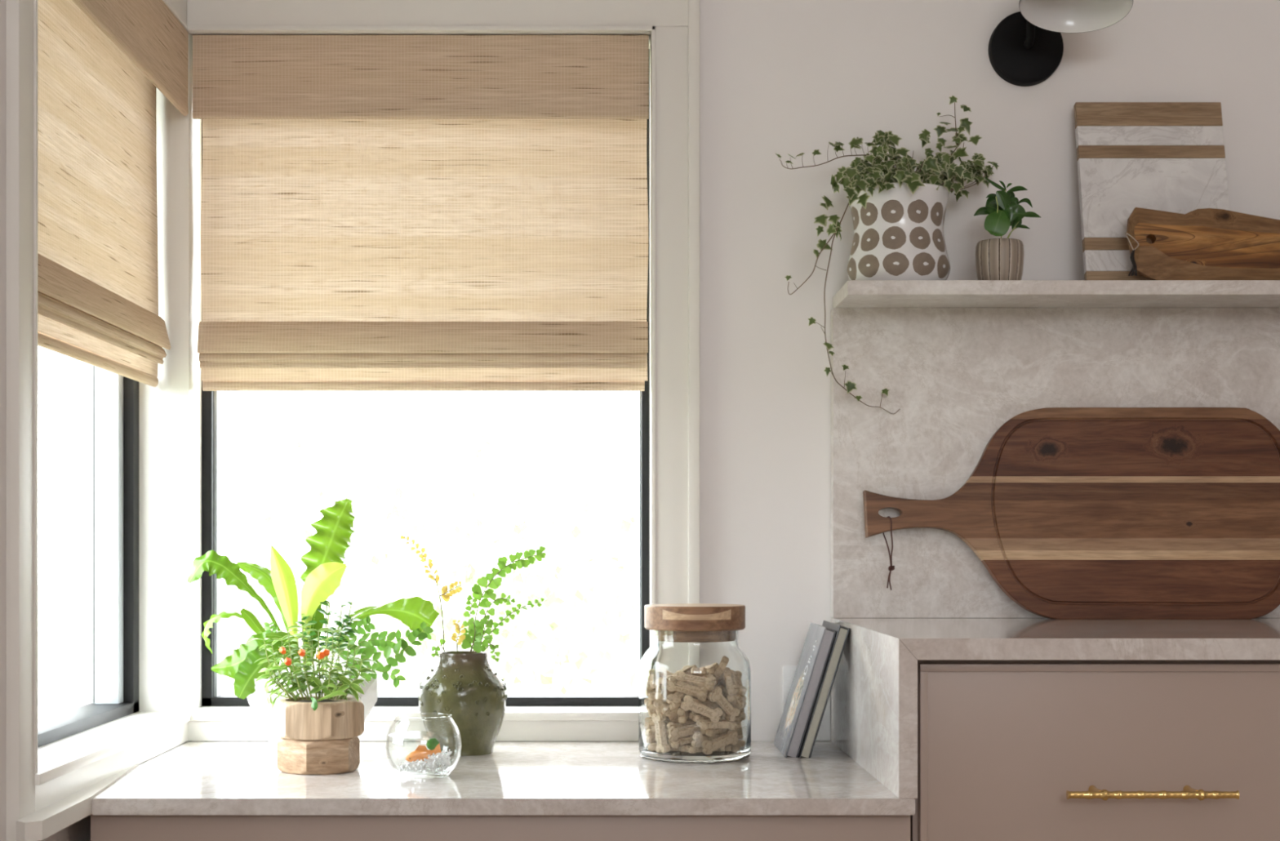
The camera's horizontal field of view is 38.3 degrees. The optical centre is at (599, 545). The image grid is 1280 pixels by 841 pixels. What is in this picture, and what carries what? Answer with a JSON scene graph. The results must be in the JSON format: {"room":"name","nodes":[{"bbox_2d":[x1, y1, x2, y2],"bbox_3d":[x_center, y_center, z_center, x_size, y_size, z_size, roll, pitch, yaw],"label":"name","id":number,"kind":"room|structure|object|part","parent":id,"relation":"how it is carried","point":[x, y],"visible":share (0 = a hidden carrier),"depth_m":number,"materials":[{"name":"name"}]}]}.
{"room":"kitchen","nodes":[
{"label":"kitchen","id":0,"kind":"room"},
{"bbox_2d":[0,0,179,840],"bbox_3d":[-0.692,-0.324,0.025,0.150,2.700,5.650,0,0,0],"label":"wall","id":1,"kind":"structure","parent":0,"point":[80,830],"depth_m":1.90,"materials":[{"name":"paint"}]},
{"bbox_2d":[5,0,37,840],"bbox_3d":[-0.609,-0.091,1.938,0.017,1.334,0.055,0,0,0],"label":"trim","id":2,"kind":"structure","parent":1,"relation":"attached to","point":[21,15],"depth_m":1.91,"materials":[{"name":"paint"}]},
{"bbox_2d":[16,763,137,840],"bbox_3d":[-0.590,0.294,2.144,0.027,0.020,0.512,0,0,0],"label":"trim","id":3,"kind":"structure","parent":1,"relation":"attached to","point":[48,820],"depth_m":1.99,"materials":[{"name":"paint"}]},
{"bbox_2d":[35,721,187,811],"bbox_3d":[-0.610,0.270,2.333,0.014,0.031,0.735,0,0,0],"label":"trim","id":4,"kind":"structure","parent":1,"relation":"attached to","point":[46,793],"depth_m":2.25,"materials":[{"name":"paint"}]},
{"bbox_2d":[35,365,191,785],"bbox_3d":[-0.682,-0.248,2.332,0.170,1.008,0.737,0,0,0],"label":"window","id":5,"kind":"structure","parent":1,"relation":"in","point":[69,740],"depth_m":2.64,"materials":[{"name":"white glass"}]},
{"bbox_3d":[-0.706,-0.255,2.333,0.059,0.995,0.735,0,0,0],"label":"frame","id":6,"kind":"part","parent":5,"relation":"part of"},
{"bbox_3d":[-0.708,-0.263,2.333,0.035,0.979,0.666,0,0,0],"label":"sash","id":7,"kind":"part","parent":5,"relation":"part of","materials":[{"name":"clear glass"}]},
{"bbox_3d":[-0.682,0.249,2.332,0.170,0.013,0.737,0,0,0],"label":"sill","id":8,"kind":"part","parent":5,"relation":"part of","materials":[{"name":"paint"}]},
{"bbox_2d":[37,0,188,386],"bbox_3d":[-0.628,-0.491,2.329,0.055,0.519,0.723,0,0,0],"label":"woven shade","id":9,"kind":"object","parent":1,"relation":"attached to","point":[102,64],"visible":0.85,"depth_m":2.37,"materials":[{"name":"fabric"}]},
{"bbox_2d":[75,33,202,711],"bbox_3d":[-0.686,-0.248,2.775,0.167,1.007,0.150,0,0,0],"label":"trim","id":10,"kind":"structure","parent":1,"relation":"attached to","point":[170,412],"depth_m":2.70,"materials":[{"name":"paint"}]},
{"bbox_2d":[162,0,188,29],"bbox_3d":[-0.609,-0.913,2.304,0.017,0.322,0.789,0,0,0],"label":"trim","id":11,"kind":"structure","parent":1,"relation":"attached to","point":[178,7],"depth_m":2.64,"materials":[{"name":"paint"}]},
{"bbox_2d":[179,0,1279,745],"bbox_3d":[1.225,-0.324,2.775,3.950,2.700,0.150,0,0,0],"label":"wall","id":12,"kind":"structure","parent":0,"point":[793,77],"depth_m":2.70,"materials":[{"name":"paint"}]},
{"bbox_2d":[187,720,638,740],"bbox_3d":[-0.264,0.270,2.697,0.678,0.031,0.006,0,0,0],"label":"trim","id":13,"kind":"structure","parent":12,"relation":"attached to","point":[197,730],"depth_m":2.69,"materials":[{"name":"paint"}]},
{"bbox_2d":[190,48,649,720],"bbox_3d":[-0.264,-0.248,2.768,0.678,1.008,0.164,0,0,0],"label":"window","id":14,"kind":"structure","parent":12,"relation":"in","point":[216,706],"depth_m":2.79,"materials":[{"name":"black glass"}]},
{"bbox_3d":[-0.264,0.249,2.768,0.678,0.013,0.164,0,0,0],"label":"sill","id":15,"kind":"part","parent":14,"relation":"part of","materials":[{"name":"paint"}]},
{"bbox_2d":[192,35,648,391],"bbox_3d":[-0.263,-0.491,2.729,0.671,0.519,0.054,0,0,0],"label":"woven shade","id":16,"kind":"object","parent":14,"relation":"attached to","point":[379,212],"visible":1,"depth_m":2.75,"materials":[{"name":"fabric"}]},
{"bbox_3d":[-0.262,-0.261,2.815,0.650,0.982,0.030,0,0,0],"label":"sash","id":17,"kind":"part","parent":14,"relation":"part of","materials":[{"name":"clear glass"}]},
{"bbox_2d":[186,0,688,33],"bbox_3d":[-0.237,-0.913,2.692,0.732,0.322,0.017,0,0,0],"label":"trim","id":18,"kind":"structure","parent":12,"relation":"attached to","point":[203,16],"depth_m":2.69,"materials":[{"name":"paint"}]},
{"bbox_2d":[651,26,688,604],"bbox_3d":[0.102,-0.236,2.692,0.054,1.044,0.017,0,0,0],"label":"trim","id":19,"kind":"structure","parent":12,"relation":"attached to","point":[669,45],"depth_m":2.69,"materials":[{"name":"paint"}]},
{"bbox_2d":[688,0,699,603],"bbox_3d":[0.137,-0.394,2.689,0.017,1.360,0.021,0,0,0],"label":"trim","id":20,"kind":"structure","parent":12,"relation":"attached to","point":[693,5],"depth_m":2.68,"materials":[{"name":"paint"}]},
{"bbox_2d":[831,307,1279,617],"bbox_3d":[1.119,-0.120,2.685,1.562,0.450,0.030,0,0,0],"label":"backsplash","id":21,"kind":"structure","parent":12,"relation":"attached to","point":[954,376],"depth_m":2.67,"materials":[{"name":"grey stone"}]},
{"bbox_2d":[832,280,1279,308],"bbox_3d":[1.121,-0.355,2.615,1.559,0.020,0.170,0,0,0],"label":"shelf","id":22,"kind":"object","parent":12,"relation":"attached to","point":[854,293],"visible":0.98,"depth_m":2.54,"materials":[{"name":"grey stone"}]},
{"bbox_2d":[846,182,950,279],"bbox_3d":[0.424,-0.433,2.612,0.145,0.136,0.145,0,0,0],"label":"pot","id":23,"kind":"object","parent":22,"relation":"on","point":[898,233],"depth_m":2.55,"materials":[{"name":"ceramic"}]},
{"bbox_2d":[774,95,999,413],"bbox_3d":[0.411,-0.415,2.597,0.337,0.449,0.162,0,0,-26],"label":"ivy","id":24,"kind":"object","parent":23,"relation":"in","point":[898,223],"visible":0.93,"depth_m":2.56,"materials":[{"name":"plant"}]},
{"bbox_2d":[973,177,1040,279],"bbox_3d":[0.562,-0.441,2.578,0.089,0.152,0.069,0,0,-38],"label":"pot plant","id":25,"kind":"object","parent":22,"relation":"on","point":[996,259],"visible":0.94,"depth_m":2.56,"materials":[{"name":"green plant"}]},
{"bbox_3d":[0.549,-0.470,2.548,0.004,0.027,0.001,0,0,0],"label":"stem","id":26,"kind":"part","parent":25,"relation":"part of","materials":[{"name":"green plant"}]},
{"bbox_3d":[0.560,-0.396,2.578,0.066,0.061,0.067,0,0,0],"label":"pot","id":27,"kind":"part","parent":25,"relation":"part of","materials":[{"name":"ceramic"}]},
{"bbox_2d":[1073,102,1229,279],"bbox_3d":[0.795,-0.503,2.643,0.211,0.280,0.074,0,0,0],"label":"marble board","id":28,"kind":"object","parent":22,"relation":"on","point":[1170,157],"visible":0.66,"depth_m":2.65,"materials":[{"name":"white stone"}]},
{"bbox_3d":[0.795,-0.404,2.621,0.211,0.032,0.012,0,-13,0],"label":"marble panel","id":29,"kind":"part","parent":28,"relation":"part of","materials":[{"name":"white stone"}]},
{"bbox_3d":[0.795,-0.591,2.663,0.211,0.030,0.012,0,-13,0],"label":"marble panel","id":30,"kind":"part","parent":28,"relation":"part of","materials":[{"name":"white stone"}]},
{"bbox_3d":[0.795,-0.497,2.642,0.211,0.122,0.012,0,-13,0],"label":"marble panel","id":31,"kind":"part","parent":28,"relation":"part of","materials":[{"name":"white stone"}]},
{"bbox_2d":[1126,207,1279,279],"bbox_3d":[0.963,-0.420,2.574,0.446,0.109,0.028,0,0,0],"label":"wood board","id":32,"kind":"object","parent":22,"relation":"on","point":[1203,243],"visible":0.87,"depth_m":2.56,"materials":[{"name":"brown wood"}]},
{"bbox_2d":[1124,232,1138,275],"bbox_3d":[0.738,-0.404,2.551,0.017,0.061,0.009,0,0,0],"label":"loop","id":33,"kind":"object","parent":32,"relation":"hanging from","point":[1134,268],"visible":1,"depth_m":2.55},
{"bbox_2d":[988,0,1133,86],"bbox_3d":[0.645,-0.796,2.564,0.152,0.244,0.273,0,0,0],"label":"wall sconce","id":34,"kind":"object","parent":12,"relation":"attached to","point":[1026,47],"visible":1,"depth_m":2.68,"materials":[{"name":"black metal"}]},
{"bbox_3d":[0.633,-0.820,2.603,0.029,0.196,0.171,0,0,-12],"label":"arm","id":35,"kind":"part","parent":34,"relation":"part of"},
{"bbox_3d":[0.646,-0.783,2.500,0.149,0.136,0.146,0,0,0],"label":"lamp shade","id":36,"kind":"part","parent":34,"relation":"part of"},
{"bbox_3d":[1.292,1.076,-0.050,4.117,0.100,5.800,0,0,0],"label":"floor","id":37,"kind":"structure","parent":0,"visible":0},
{"bbox_2d":[90,813,910,840],"bbox_3d":[-0.113,0.666,2.398,0.942,0.720,0.580,0,0,0],"label":"base cabinet","id":38,"kind":"object","parent":37,"relation":"on","point":[103,827],"visible":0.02,"depth_m":2.11,"materials":[{"name":"paint"}]},
{"bbox_2d":[92,741,915,814],"bbox_3d":[-0.123,0.296,2.392,0.960,0.019,0.614,0,0,0],"label":"countertop","id":39,"kind":"structure","parent":38,"relation":"on","point":[191,777],"depth_m":2.23,"materials":[{"name":"white stone"}]},
{"bbox_2d":[248,622,376,774],"bbox_3d":[-0.362,0.193,2.342,0.162,0.187,0.126,0,0,0],"label":"planter","id":40,"kind":"object","parent":39,"relation":"on","point":[318,735],"visible":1,"depth_m":2.32,"materials":[{"name":"brown wood"}]},
{"bbox_3d":[-0.408,0.157,2.325,0.038,0.074,0.018,0,0,0],"label":"stem","id":41,"kind":"part","parent":40,"relation":"part of","materials":[{"name":"green plant"}]},
{"bbox_3d":[-0.404,0.176,2.328,0.032,0.038,0.004,0,0,-18],"label":"stem","id":42,"kind":"part","parent":40,"relation":"part of","materials":[{"name":"green plant"}]},
{"bbox_3d":[-0.396,0.131,2.296,0.008,0.010,0.012,0,0,-38],"label":"flower","id":43,"kind":"part","parent":40,"relation":"part of","materials":[{"name":"orange plant"}]},
{"bbox_3d":[-0.405,0.162,2.355,0.031,0.071,0.004,0,0,-22],"label":"stem","id":44,"kind":"part","parent":40,"relation":"part of","materials":[{"name":"green plant"}]},
{"bbox_3d":[-0.397,0.182,2.329,0.028,0.025,0.002,0,0,0],"label":"stem","id":45,"kind":"part","parent":40,"relation":"part of","materials":[{"name":"green plant"}]},
{"bbox_3d":[-0.390,0.144,2.296,0.010,0.011,0.014,0,0,-6],"label":"flower","id":46,"kind":"part","parent":40,"relation":"part of","materials":[{"name":"orange plant"}]},
{"bbox_3d":[-0.394,0.158,2.345,0.025,0.076,0.002,0,0,0],"label":"stem","id":47,"kind":"part","parent":40,"relation":"part of","materials":[{"name":"green plant"}]},
{"bbox_3d":[-0.384,0.152,2.325,0.023,0.085,0.013,0,0,0],"label":"stem","id":48,"kind":"part","parent":40,"relation":"part of","materials":[{"name":"green plant"}]},
{"bbox_3d":[-0.372,0.134,2.296,0.010,0.010,0.014,0,0,0],"label":"flower","id":49,"kind":"part","parent":40,"relation":"part of","materials":[{"name":"orange plant"}]},
{"bbox_3d":[-0.379,0.158,2.352,0.013,0.080,0.021,0,0,0],"label":"stem","id":50,"kind":"part","parent":40,"relation":"part of","materials":[{"name":"green plant"}]},
{"bbox_3d":[-0.375,0.150,2.352,0.014,0.093,0.003,0,0,-33],"label":"stem","id":51,"kind":"part","parent":40,"relation":"part of","materials":[{"name":"green plant"}]},
{"bbox_3d":[-0.369,0.173,2.325,0.013,0.043,0.003,0,0,-29],"label":"stem","id":52,"kind":"part","parent":40,"relation":"part of","materials":[{"name":"green plant"}]},
{"bbox_3d":[-0.364,0.158,2.343,0.003,0.074,0.023,0,0,-26],"label":"stem","id":53,"kind":"part","parent":40,"relation":"part of","materials":[{"name":"green plant"}]},
{"bbox_3d":[-0.357,0.152,2.344,0.002,0.088,0.006,0,0,18],"label":"stem","id":54,"kind":"part","parent":40,"relation":"part of","materials":[{"name":"green plant"}]},
{"bbox_3d":[-0.349,0.137,2.296,0.011,0.011,0.015,0,0,-28],"label":"flower","id":55,"kind":"part","parent":40,"relation":"part of","materials":[{"name":"orange plant"}]},
{"bbox_3d":[-0.355,0.160,2.381,0.003,0.076,0.016,0,0,0],"label":"stem","id":56,"kind":"part","parent":40,"relation":"part of","materials":[{"name":"green plant"}]},
{"bbox_3d":[-0.342,0.133,2.296,0.009,0.010,0.014,0,0,0],"label":"flower","id":57,"kind":"part","parent":40,"relation":"part of","materials":[{"name":"orange plant"}]},
{"bbox_3d":[-0.343,0.174,2.320,0.003,0.041,0.010,0,0,-41],"label":"stem","id":58,"kind":"part","parent":40,"relation":"part of","materials":[{"name":"green plant"}]},
{"bbox_3d":[-0.347,0.155,2.370,0.008,0.087,0.002,0,0,0],"label":"stem","id":59,"kind":"part","parent":40,"relation":"part of","materials":[{"name":"green plant"}]},
{"bbox_3d":[-0.327,0.158,2.344,0.005,0.075,0.023,0,0,38],"label":"stem","id":60,"kind":"part","parent":40,"relation":"part of","materials":[{"name":"green plant"}]},
{"bbox_3d":[-0.322,0.184,2.322,0.027,0.022,0.005,0,0,44],"label":"stem","id":61,"kind":"part","parent":40,"relation":"part of","materials":[{"name":"green plant"}]},
{"bbox_3d":[-0.323,0.165,2.353,0.020,0.064,0.005,0,0,0],"label":"stem","id":62,"kind":"part","parent":40,"relation":"part of","materials":[{"name":"green plant"}]},
{"bbox_3d":[-0.313,0.171,2.334,0.028,0.050,0.004,0,0,24],"label":"stem","id":63,"kind":"part","parent":40,"relation":"part of","materials":[{"name":"green plant"}]},
{"bbox_2d":[187,497,439,755],"bbox_3d":[-0.392,0.110,2.535,0.342,0.353,0.195,0,0,0],"label":"planter","id":64,"kind":"object","parent":39,"relation":"on","point":[324,572],"visible":0.73,"depth_m":2.52,"materials":[{"name":"white ceramic"}]},
{"bbox_3d":[-0.393,0.133,2.488,0.014,0.073,0.003,0,0,-13],"label":"stem","id":65,"kind":"part","parent":64,"relation":"part of","materials":[{"name":"green plant"}]},
{"bbox_3d":[-0.399,0.232,2.535,0.192,0.108,0.195,0,0,0],"label":"pot","id":66,"kind":"part","parent":64,"relation":"part of","materials":[{"name":"white ceramic"}]},
{"bbox_3d":[-0.374,0.123,2.512,0.004,0.096,0.013,0,0,-38],"label":"stem","id":67,"kind":"part","parent":64,"relation":"part of","materials":[{"name":"green plant"}]},
{"bbox_3d":[-0.366,0.121,2.461,0.009,0.091,0.003,0,0,-21],"label":"stem","id":68,"kind":"part","parent":64,"relation":"part of","materials":[{"name":"green plant"}]},
{"bbox_3d":[-0.356,0.123,2.483,0.020,0.092,0.004,0,0,-17],"label":"stem","id":69,"kind":"part","parent":64,"relation":"part of","materials":[{"name":"green plant"}]},
{"bbox_3d":[-0.353,0.133,2.476,0.021,0.069,0.004,0,0,-17],"label":"stem","id":70,"kind":"part","parent":64,"relation":"part of","materials":[{"name":"green plant"}]},
{"bbox_3d":[-0.352,0.123,2.515,0.028,0.096,0.004,0,0,0],"label":"stem","id":71,"kind":"part","parent":64,"relation":"part of","materials":[{"name":"green plant"}]},
{"bbox_2d":[385,712,462,777],"bbox_3d":[-0.220,0.249,2.290,0.095,0.076,0.095,0,0,0],"label":"bowl","id":72,"kind":"object","parent":39,"relation":"on","point":[416,776],"visible":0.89,"depth_m":2.28,"materials":[{"name":"clear glass"}]},
{"bbox_2d":[386,730,460,773],"bbox_3d":[-0.220,0.258,2.290,0.091,0.046,0.091,0,0,0],"label":"water","id":73,"kind":"object","parent":72,"relation":"in","point":[424,734],"visible":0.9,"depth_m":2.29,"materials":[{"name":"clear liquid"}]},
{"bbox_2d":[405,743,440,762],"bbox_3d":[-0.218,0.258,2.281,0.046,0.026,0.012,0,0,-19],"label":"goldfish","id":74,"kind":"object","parent":73,"relation":"in","point":[421,752],"visible":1,"depth_m":2.28,"materials":[{"name":"orange"}]},
{"bbox_2d":[398,748,452,773],"bbox_3d":[-0.218,0.267,2.290,0.066,0.027,0.064,0,0,-24],"label":"gravel","id":75,"kind":"object","parent":72,"relation":"in","point":[433,761],"visible":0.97,"depth_m":2.27,"materials":[{"name":"white gravel"}]},
{"bbox_2d":[426,737,439,750],"bbox_3d":[-0.209,0.249,2.306,0.016,0.016,0.016,0,0,0],"label":"moss ball","id":76,"kind":"object","parent":75,"relation":"on","point":[432,743],"visible":0.9,"depth_m":2.30,"materials":[{"name":"green plant"}]},
{"bbox_2d":[435,752,444,759],"bbox_3d":[-0.198,0.261,2.286,0.013,0.009,0.010,0,0,0],"label":"pebble","id":77,"kind":"object","parent":75,"relation":"on","point":[437,753],"visible":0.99,"depth_m":2.28,"materials":[{"name":"white stone"}]},
{"bbox_2d":[441,759,450,765],"bbox_3d":[-0.192,0.270,2.290,0.012,0.008,0.008,0,0,0],"label":"pebble","id":78,"kind":"object","parent":75,"relation":"on","point":[447,763],"visible":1,"depth_m":2.29,"materials":[{"name":"white stone"}]},
{"bbox_2d":[400,535,546,755],"bbox_3d":[-0.175,0.136,2.553,0.181,0.300,0.123,0,0,-30],"label":"vase","id":79,"kind":"object","parent":39,"relation":"on","point":[464,685],"visible":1,"depth_m":2.51,"materials":[{"name":"green ceramic"}]},
{"bbox_2d":[638,603,751,762],"bbox_3d":[0.129,0.183,2.495,0.153,0.206,0.153,0,0,0],"label":"glass jar","id":80,"kind":"object","parent":39,"relation":"on","point":[695,684],"visible":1,"depth_m":2.43,"materials":[{"name":"clear glass"}]},
{"bbox_3d":[0.129,0.097,2.495,0.137,0.032,0.137,0,0,0],"label":"lid","id":81,"kind":"part","parent":80,"relation":"part of","materials":[{"name":"brown wood"}]},
{"bbox_2d":[773,622,836,757],"bbox_3d":[0.285,0.201,2.572,0.070,0.180,0.168,0,0,0],"label":"book","id":82,"kind":"object","parent":39,"relation":"on","point":[819,640],"visible":0.98,"depth_m":2.50,"materials":[{"name":"grey paper"}]},
{"bbox_2d":[802,640,816,679],"bbox_3d":[0.289,0.158,2.543,0.001,0.057,0.035,17,0,0],"label":"print","id":83,"kind":"object","parent":82,"relation":"attached to","point":[814,646],"depth_m":2.54},
{"bbox_2d":[798,620,849,757],"bbox_3d":[0.303,0.199,2.571,0.069,0.183,0.176,0,0,0],"label":"book","id":84,"kind":"object","parent":39,"relation":"on","point":[842,633],"visible":0.59,"depth_m":2.49,"materials":[{"name":"grey paper"}]},
{"bbox_2d":[910,659,1279,840],"bbox_3d":[1.130,0.578,2.376,1.540,0.896,0.625,0,0,0],"label":"base cabinet","id":85,"kind":"object","parent":37,"relation":"on","point":[1008,749],"visible":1,"depth_m":2.11,"materials":[{"name":"paint"}]},
{"bbox_2d":[831,617,1279,798],"bbox_3d":[1.119,0.196,2.392,1.562,0.181,0.614,0,0,0],"label":"countertop","id":86,"kind":"structure","parent":85,"relation":"on","point":[874,689],"depth_m":2.19,"materials":[{"name":"grey stone"}]},
{"bbox_3d":[0.349,0.196,2.392,0.022,0.181,0.614,0,0,0],"label":"waterfall panel","id":87,"kind":"part","parent":86,"relation":"part of","materials":[{"name":"grey stone"}]},
{"bbox_2d":[862,407,1279,619],"bbox_3d":[0.693,-0.046,2.646,0.626,0.306,0.045,0,0,0],"label":"paddle board","id":88,"kind":"object","parent":86,"relation":"on","point":[1073,513],"visible":0.99,"depth_m":2.64,"materials":[{"name":"brown wood"}]},
{"bbox_2d":[882,515,894,590],"bbox_3d":[0.414,0.011,2.640,0.013,0.106,0.035,0,0,0],"label":"cord","id":89,"kind":"object","parent":88,"relation":"attached to","point":[891,567],"visible":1,"depth_m":2.63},
{"bbox_3d":[0.564,0.279,2.089,0.010,0.010,0.034,0,0,0],"label":"handle post","id":90,"kind":"part","parent":85,"relation":"part of","materials":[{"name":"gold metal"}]},
{"bbox_3d":[0.622,0.280,2.070,0.192,0.013,0.013,0,0,0],"label":"handle","id":91,"kind":"part","parent":85,"relation":"part of","materials":[{"name":"gold metal"}]},
{"bbox_3d":[0.672,0.279,2.089,0.010,0.010,0.034,0,0,0],"label":"handle post","id":92,"kind":"part","parent":85,"relation":"part of","materials":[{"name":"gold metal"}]},
{"label":"outside","id":93,"kind":"structure","parent":0,"visible":0},
{"bbox_2d":[37,584,639,719],"bbox_3d":[0.000,1.376,17.700,80.000,0.100,90.000,0,0,0],"label":"ground","id":94,"kind":"structure","parent":93,"point":[55,602],"depth_m":28.43,"materials":[{"name":"white"}]},
{"bbox_2d":[231,434,575,694],"bbox_3d":[-1.004,0.388,9.243,1.666,1.878,1.390,0,0,22],"label":"tree","id":95,"kind":"object","parent":94,"relation":"on","point":[402,689],"visible":0.83,"depth_m":9.18,"materials":[{"name":"green plant"}]},
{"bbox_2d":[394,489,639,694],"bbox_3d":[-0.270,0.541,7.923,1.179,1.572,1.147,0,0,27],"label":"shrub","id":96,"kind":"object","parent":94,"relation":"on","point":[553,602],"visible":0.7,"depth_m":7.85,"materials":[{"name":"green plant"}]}
]}

